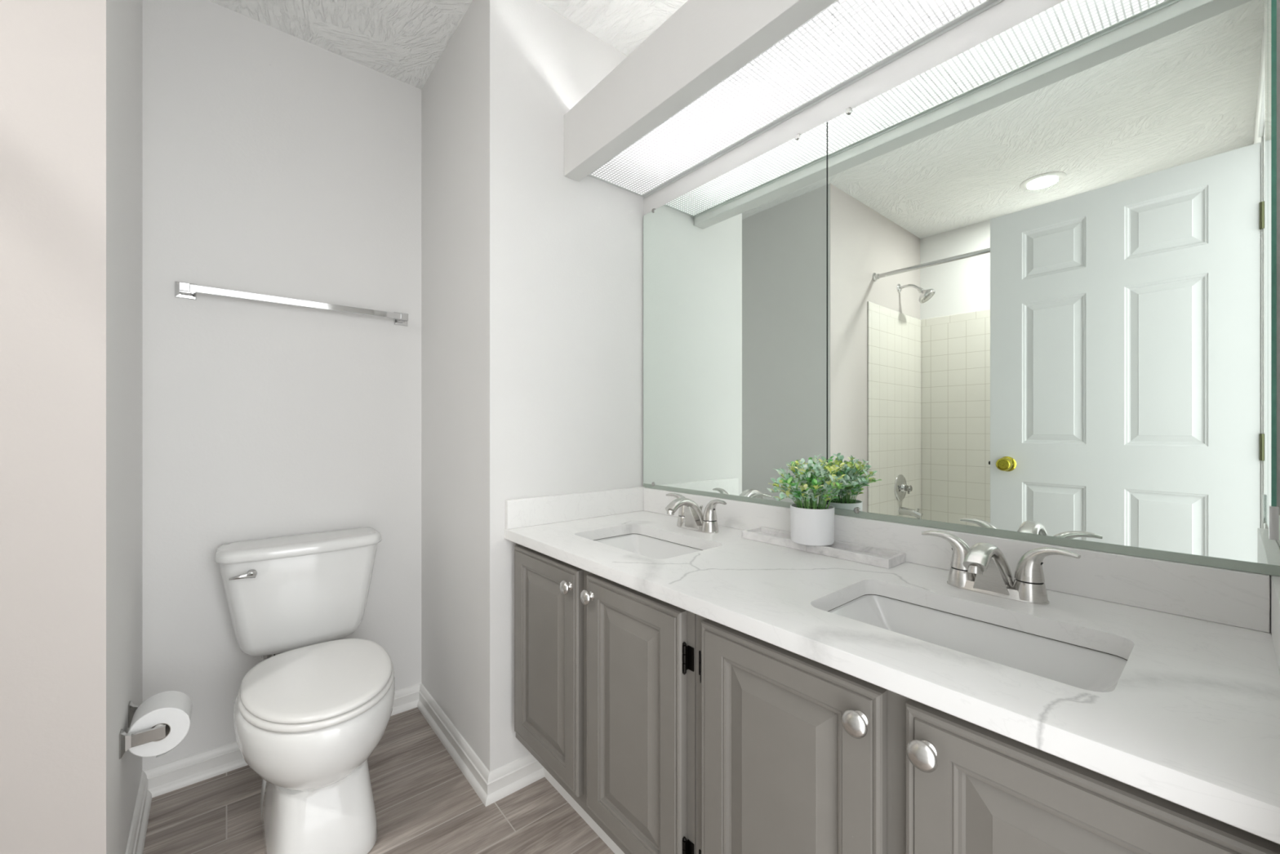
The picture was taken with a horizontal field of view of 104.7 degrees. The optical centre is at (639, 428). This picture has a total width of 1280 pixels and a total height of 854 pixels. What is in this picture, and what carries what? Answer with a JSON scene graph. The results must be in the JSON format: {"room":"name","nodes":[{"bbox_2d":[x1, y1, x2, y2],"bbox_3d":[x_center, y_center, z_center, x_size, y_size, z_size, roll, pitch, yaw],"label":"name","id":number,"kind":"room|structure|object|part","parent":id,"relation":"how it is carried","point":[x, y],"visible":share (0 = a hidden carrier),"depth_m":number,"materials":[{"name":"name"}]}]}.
{"room":"bathroom","nodes":[
{"label":"bathroom","id":0,"kind":"room"},
{"bbox_2d":[0,0,142,853],"bbox_3d":[-1.810,-0.130,0.830,1.350,2.440,0.776,0,0,-40],"label":"wall","id":1,"kind":"structure","parent":0,"point":[71,70],"depth_m":0.93,"materials":[{"name":"grey paint"}]},
{"bbox_2d":[124,770,151,853],"bbox_3d":[-1.250,1.050,1.220,0.022,0.079,0.656,0,0,-41],"label":"baseboard","id":2,"kind":"structure","parent":1,"relation":"attached to","point":[136,839],"depth_m":1.32,"materials":[{"name":"white paint"}]},
{"bbox_2d":[119,700,165,759],"bbox_3d":[-1.188,0.707,1.189,0.076,0.055,0.178,0,0,-40],"label":"toilet paper holder","id":3,"kind":"object","parent":1,"relation":"attached to","point":[126,740],"visible":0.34,"depth_m":1.13,"materials":[{"name":"silver metal"}]},
{"bbox_3d":[-1.238,0.707,1.246,0.074,0.055,0.026,0,0,-40],"label":"post","id":4,"kind":"part","parent":3,"relation":"part of","materials":[{"name":"silver metal"}]},
{"bbox_3d":[-1.139,0.707,1.131,0.074,0.055,0.026,0,0,-40],"label":"post","id":5,"kind":"part","parent":3,"relation":"part of","materials":[{"name":"silver metal"}]},
{"bbox_2d":[128,690,192,757],"bbox_3d":[-1.169,0.718,1.205,0.109,0.113,0.102,0,0,-40],"label":"toilet paper roll","id":6,"kind":"object","parent":3,"relation":"on","point":[173,708],"visible":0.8,"depth_m":1.18,"materials":[{"name":"white paper"}]},
{"bbox_2d":[142,0,421,770],"bbox_3d":[-1.212,-0.130,1.758,1.000,2.440,0.120,0,0,-40],"label":"wall","id":7,"kind":"structure","parent":0,"point":[276,162],"depth_m":1.64,"materials":[{"name":"grey paint"}]},
{"bbox_2d":[142,683,421,797],"bbox_3d":[-1.164,1.050,1.705,0.786,0.079,0.022,0,0,-40],"label":"baseboard","id":8,"kind":"structure","parent":7,"relation":"attached to","point":[177,774],"depth_m":1.54,"materials":[{"name":"white paint"}]},
{"bbox_2d":[174,280,408,326],"bbox_3d":[-1.146,-0.425,1.697,0.664,0.049,0.058,0,0,-40],"label":"towel bar","id":9,"kind":"object","parent":7,"relation":"attached to","point":[182,290],"visible":1,"depth_m":1.63,"materials":[{"name":"silver metal"}]},
{"bbox_3d":[-1.382,-0.425,1.500,0.049,0.049,0.058,0,0,-40],"label":"mounting post","id":10,"kind":"part","parent":9,"relation":"part of","materials":[{"name":"silver metal"}]},
{"bbox_3d":[-0.910,-0.425,1.895,0.049,0.049,0.058,0,0,-40],"label":"mounting post","id":11,"kind":"part","parent":9,"relation":"part of","materials":[{"name":"silver metal"}]},
{"bbox_2d":[142,706,614,853],"bbox_3d":[-0.703,1.140,0.683,2.900,0.100,2.450,0,0,-40],"label":"floor","id":12,"kind":"structure","parent":0,"point":[424,803],"depth_m":1.41,"materials":[{"name":"brown wood"}]},
{"bbox_2d":[214,527,395,853],"bbox_3d":[-0.943,0.726,1.433,0.447,0.728,0.722,0,0,-40],"label":"toilet","id":13,"kind":"object","parent":12,"relation":"on","point":[309,717],"visible":1,"depth_m":1.30,"materials":[{"name":"white ceramic"}]},
{"bbox_3d":[-1.174,0.435,1.461,0.066,0.026,0.029,0,0,-40],"label":"flush lever","id":14,"kind":"part","parent":13,"relation":"part of","materials":[{"name":"silver metal"}]},
{"bbox_3d":[-1.105,0.381,1.627,0.447,0.038,0.190,0,0,-40],"label":"tank lid","id":15,"kind":"part","parent":13,"relation":"part of","materials":[{"name":"white ceramic"}]},
{"bbox_3d":[-1.109,0.556,1.631,0.428,0.312,0.166,0,0,-40],"label":"tank","id":16,"kind":"part","parent":13,"relation":"part of","materials":[{"name":"white ceramic"}]},
{"bbox_3d":[-0.885,0.894,1.364,0.368,0.392,0.537,0,0,-40],"label":"bowl","id":17,"kind":"part","parent":13,"relation":"part of","materials":[{"name":"white ceramic"}]},
{"bbox_3d":[-0.860,0.687,1.334,0.352,0.018,0.465,0,0,-40],"label":"seat","id":18,"kind":"part","parent":13,"relation":"part of","materials":[{"name":"white plastic"}]},
{"bbox_3d":[-0.862,0.667,1.336,0.342,0.020,0.465,0,0,-40],"label":"seat lid","id":19,"kind":"part","parent":13,"relation":"part of","materials":[{"name":"white plastic"}]},
{"bbox_2d":[514,542,695,853],"bbox_3d":[0.039,0.711,1.366,0.558,0.758,0.752,0,0,-40],"label":"vanity cabinet","id":20,"kind":"object","parent":12,"relation":"on","point":[605,668],"visible":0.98,"depth_m":1.11,"materials":[{"name":"grey paint"}]},
{"bbox_3d":[-0.258,0.625,1.345,0.020,0.554,0.346,0,0,-40],"label":"door","id":21,"kind":"part","parent":20,"relation":"part of","materials":[{"name":"grey paint"}]},
{"bbox_3d":[-0.182,0.390,1.217,0.027,0.035,0.035,0,0,-40],"label":"knob","id":22,"kind":"part","parent":20,"relation":"part of","materials":[{"name":"silver metal"}]},
{"bbox_3d":[-0.122,0.390,1.146,0.027,0.035,0.035,0,0,-40],"label":"knob","id":23,"kind":"part","parent":20,"relation":"part of","materials":[{"name":"silver metal"}]},
{"bbox_3d":[-0.020,0.625,1.060,0.020,0.554,0.318,0,0,-40],"label":"door","id":24,"kind":"part","parent":20,"relation":"part of","materials":[{"name":"grey paint"}]},
{"bbox_2d":[504,510,1279,844],"bbox_3d":[0.271,0.315,1.101,0.549,0.030,1.457,0,0,-40],"label":"countertop","id":25,"kind":"structure","parent":20,"relation":"on","point":[1191,717],"depth_m":0.66,"materials":[{"name":"white stone"}]},
{"bbox_2d":[593,533,702,559],"bbox_3d":[0.015,0.399,1.349,0.272,0.137,0.413,0,0,-40],"label":"sink","id":26,"kind":"object","parent":25,"relation":"in","point":[642,544],"visible":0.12,"depth_m":1.50,"materials":[{"name":"white ceramic"}]},
{"bbox_2d":[665,493,726,533],"bbox_3d":[0.163,0.251,1.474,0.180,0.099,0.173,0,0,6],"label":"faucet","id":27,"kind":"object","parent":25,"relation":"on","point":[691,516],"visible":1,"depth_m":1.44,"materials":[{"name":"silver metal"}]},
{"bbox_3d":[0.124,0.233,1.539,0.042,0.064,0.091,0,0,-40],"label":"handle","id":28,"kind":"part","parent":27,"relation":"part of","materials":[{"name":"silver metal"}]},
{"bbox_3d":[0.139,0.282,1.521,0.051,0.030,0.051,0,0,-40],"label":"handle","id":29,"kind":"part","parent":27,"relation":"part of","materials":[{"name":"silver metal"}]},
{"bbox_3d":[0.133,0.247,1.450,0.138,0.091,0.060,0,0,-40],"label":"spout","id":30,"kind":"part","parent":27,"relation":"part of","materials":[{"name":"silver metal"}]},
{"bbox_3d":[0.172,0.291,1.482,0.053,0.017,0.156,0,0,-40],"label":"plate","id":31,"kind":"part","parent":27,"relation":"part of","materials":[{"name":"silver metal"}]},
{"bbox_3d":[0.204,0.282,1.443,0.051,0.030,0.051,0,0,-40],"label":"handle","id":32,"kind":"part","parent":27,"relation":"part of","materials":[{"name":"silver metal"}]},
{"bbox_3d":[0.220,0.233,1.425,0.042,0.064,0.091,0,0,-40],"label":"handle","id":33,"kind":"part","parent":27,"relation":"part of","materials":[{"name":"silver metal"}]},
{"bbox_2d":[742,526,806,551],"bbox_3d":[0.375,0.289,1.310,0.086,0.021,0.198,0,0,-40],"label":"marble tray","id":34,"kind":"object","parent":25,"relation":"on","point":[766,535],"visible":0.65,"depth_m":1.32,"materials":[{"name":"white stone"}]},
{"bbox_2d":[767,453,858,546],"bbox_3d":[0.409,0.171,1.220,0.171,0.215,0.212,0,0,-40],"label":"potted plant","id":35,"kind":"object","parent":34,"relation":"on","point":[811,522],"visible":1,"depth_m":1.19,"materials":[{"name":"green plant"}]},
{"bbox_3d":[0.426,0.235,1.223,0.104,0.088,0.104,0,0,-40],"label":"pot","id":36,"kind":"part","parent":35,"relation":"part of","materials":[{"name":"white ceramic"}]},
{"bbox_2d":[806,539,905,568],"bbox_3d":[0.502,0.289,1.159,0.086,0.021,0.196,0,0,-40],"label":"marble tray","id":37,"kind":"object","parent":25,"relation":"on","point":[882,557],"visible":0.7,"depth_m":1.14,"materials":[{"name":"white stone"}]},
{"bbox_2d":[827,594,1127,692],"bbox_3d":[0.495,0.399,0.775,0.272,0.137,0.418,0,0,-40],"label":"sink","id":38,"kind":"object","parent":25,"relation":"in","point":[1069,664],"visible":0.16,"depth_m":0.83,"materials":[{"name":"white ceramic"}]},
{"bbox_2d":[921,530,1080,604],"bbox_3d":[0.643,0.251,0.900,0.180,0.099,0.173,0,0,6],"label":"faucet","id":39,"kind":"object","parent":25,"relation":"on","point":[982,567],"visible":1,"depth_m":0.87,"materials":[{"name":"silver metal"}]},
{"bbox_3d":[0.604,0.233,0.965,0.042,0.064,0.091,0,0,-40],"label":"handle","id":40,"kind":"part","parent":39,"relation":"part of","materials":[{"name":"silver metal"}]},
{"bbox_3d":[0.620,0.282,0.947,0.051,0.030,0.051,0,0,-40],"label":"handle","id":41,"kind":"part","parent":39,"relation":"part of","materials":[{"name":"silver metal"}]},
{"bbox_3d":[0.614,0.247,0.875,0.138,0.091,0.060,0,0,-40],"label":"spout","id":42,"kind":"part","parent":39,"relation":"part of","materials":[{"name":"silver metal"}]},
{"bbox_3d":[0.652,0.291,0.908,0.053,0.017,0.156,0,0,-40],"label":"plate","id":43,"kind":"part","parent":39,"relation":"part of","materials":[{"name":"silver metal"}]},
{"bbox_3d":[0.685,0.282,0.869,0.051,0.030,0.051,0,0,-40],"label":"handle","id":44,"kind":"part","parent":39,"relation":"part of","materials":[{"name":"silver metal"}]},
{"bbox_3d":[0.701,0.233,0.850,0.042,0.064,0.091,0,0,-40],"label":"handle","id":45,"kind":"part","parent":39,"relation":"part of","materials":[{"name":"silver metal"}]},
{"bbox_2d":[695,613,1279,853],"bbox_3d":[0.510,0.711,0.803,0.558,0.758,0.711,0,0,-40],"label":"vanity cabinet","id":46,"kind":"object","parent":12,"relation":"on","point":[796,753],"visible":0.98,"depth_m":0.66,"materials":[{"name":"grey paint"}]},
{"bbox_3d":[0.219,0.625,0.775,0.020,0.554,0.322,0,0,-40],"label":"door","id":47,"kind":"part","parent":46,"relation":"part of","materials":[{"name":"grey paint"}]},
{"bbox_3d":[0.287,0.390,0.656,0.027,0.035,0.035,0,0,-40],"label":"knob","id":48,"kind":"part","parent":46,"relation":"part of","materials":[{"name":"silver metal"}]},
{"bbox_3d":[0.340,0.390,0.593,0.027,0.035,0.035,0,0,-40],"label":"knob","id":49,"kind":"part","parent":46,"relation":"part of","materials":[{"name":"silver metal"}]},
{"bbox_3d":[0.441,0.625,0.510,0.020,0.554,0.312,0,0,-40],"label":"door","id":50,"kind":"part","parent":46,"relation":"part of","materials":[{"name":"grey paint"}]},
{"bbox_2d":[208,0,688,89],"bbox_3d":[-0.703,-1.400,0.683,2.900,0.100,2.450,0,0,-40],"label":"ceiling","id":51,"kind":"structure","parent":0,"point":[404,41],"depth_m":1.64,"materials":[{"name":"white paint"}]},
{"bbox_2d":[421,0,643,771],"bbox_3d":[-0.421,-0.130,1.986,0.715,2.440,0.786,0,0,-40],"label":"wall","id":52,"kind":"structure","parent":0,"point":[532,273],"depth_m":1.60,"materials":[{"name":"grey paint"}]},
{"bbox_2d":[417,683,489,806],"bbox_3d":[-0.658,1.050,1.695,0.022,0.079,0.688,0,0,-40],"label":"baseboard","id":53,"kind":"structure","parent":52,"relation":"attached to","point":[471,766],"depth_m":1.64,"materials":[{"name":"white paint"}]},
{"bbox_2d":[485,753,544,806],"bbox_3d":[-0.378,1.050,1.495,0.195,0.079,0.022,0,0,-40],"label":"baseboard","id":54,"kind":"structure","parent":52,"relation":"attached to","point":[509,778],"depth_m":1.49,"materials":[{"name":"white paint"}]},
{"bbox_2d":[505,486,644,528],"bbox_3d":[-0.190,0.257,1.654,0.548,0.086,0.018,0,0,-40],"label":"backsplash","id":55,"kind":"structure","parent":52,"relation":"attached to","point":[540,510],"depth_m":1.61,"materials":[{"name":"white stone"}]},
{"bbox_2d":[643,0,1271,631],"bbox_3d":[0.573,-0.130,1.262,0.120,2.440,1.600,0,0,-40],"label":"wall","id":56,"kind":"structure","parent":0,"point":[1005,15],"depth_m":1.19,"materials":[{"name":"grey paint"}]},
{"bbox_2d":[643,121,827,507],"bbox_3d":[0.248,-0.289,1.548,0.012,1.010,0.731,0,0,-40],"label":"wall mirror","id":57,"kind":"object","parent":56,"relation":"attached to","point":[735,265],"visible":0.98,"depth_m":1.48,"materials":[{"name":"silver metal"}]},
{"bbox_2d":[564,0,1004,199],"bbox_3d":[0.350,-0.927,1.168,0.342,0.200,1.458,0,0,-40],"label":"light fixture","id":58,"kind":"object","parent":56,"relation":"attached to","point":[716,76],"visible":1,"depth_m":1.23,"materials":[{"name":"grey paint"}]},
{"bbox_2d":[644,487,1270,632],"bbox_3d":[0.475,0.258,1.273,0.016,0.084,1.418,0,0,-40],"label":"backsplash","id":59,"kind":"structure","parent":56,"relation":"attached to","point":[1233,597],"depth_m":0.87,"materials":[{"name":"white stone"}]},
{"bbox_2d":[827,0,1279,576],"bbox_3d":[0.712,-0.289,0.994,0.012,1.010,0.715,0,0,-40],"label":"wall mirror","id":60,"kind":"object","parent":56,"relation":"attached to","point":[1047,242],"visible":0.96,"depth_m":0.91,"materials":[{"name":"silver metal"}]},
{"bbox_2d":[1270,575,1279,674],"bbox_3d":[0.733,0.258,0.550,0.548,0.084,0.020,0,0,-40],"label":"backsplash","id":61,"kind":"structure","parent":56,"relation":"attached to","point":[1274,580],"depth_m":0.67,"materials":[{"name":"white stone"}]},
{"bbox_3d":[-0.011,-0.130,-0.158,2.600,2.440,0.111,0,0,-40],"label":"wall","id":62,"kind":"structure","parent":0,"visible":0},
{"bbox_2d":[1267,0,1279,540],"bbox_3d":[0.899,-0.320,0.692,0.094,0.940,0.024,0,0,-40],"label":"mirror","id":63,"kind":"object","parent":62,"relation":"attached to","point":[1273,6],"visible":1,"depth_m":0.67,"materials":[{"name":"green glass"}]}
]}

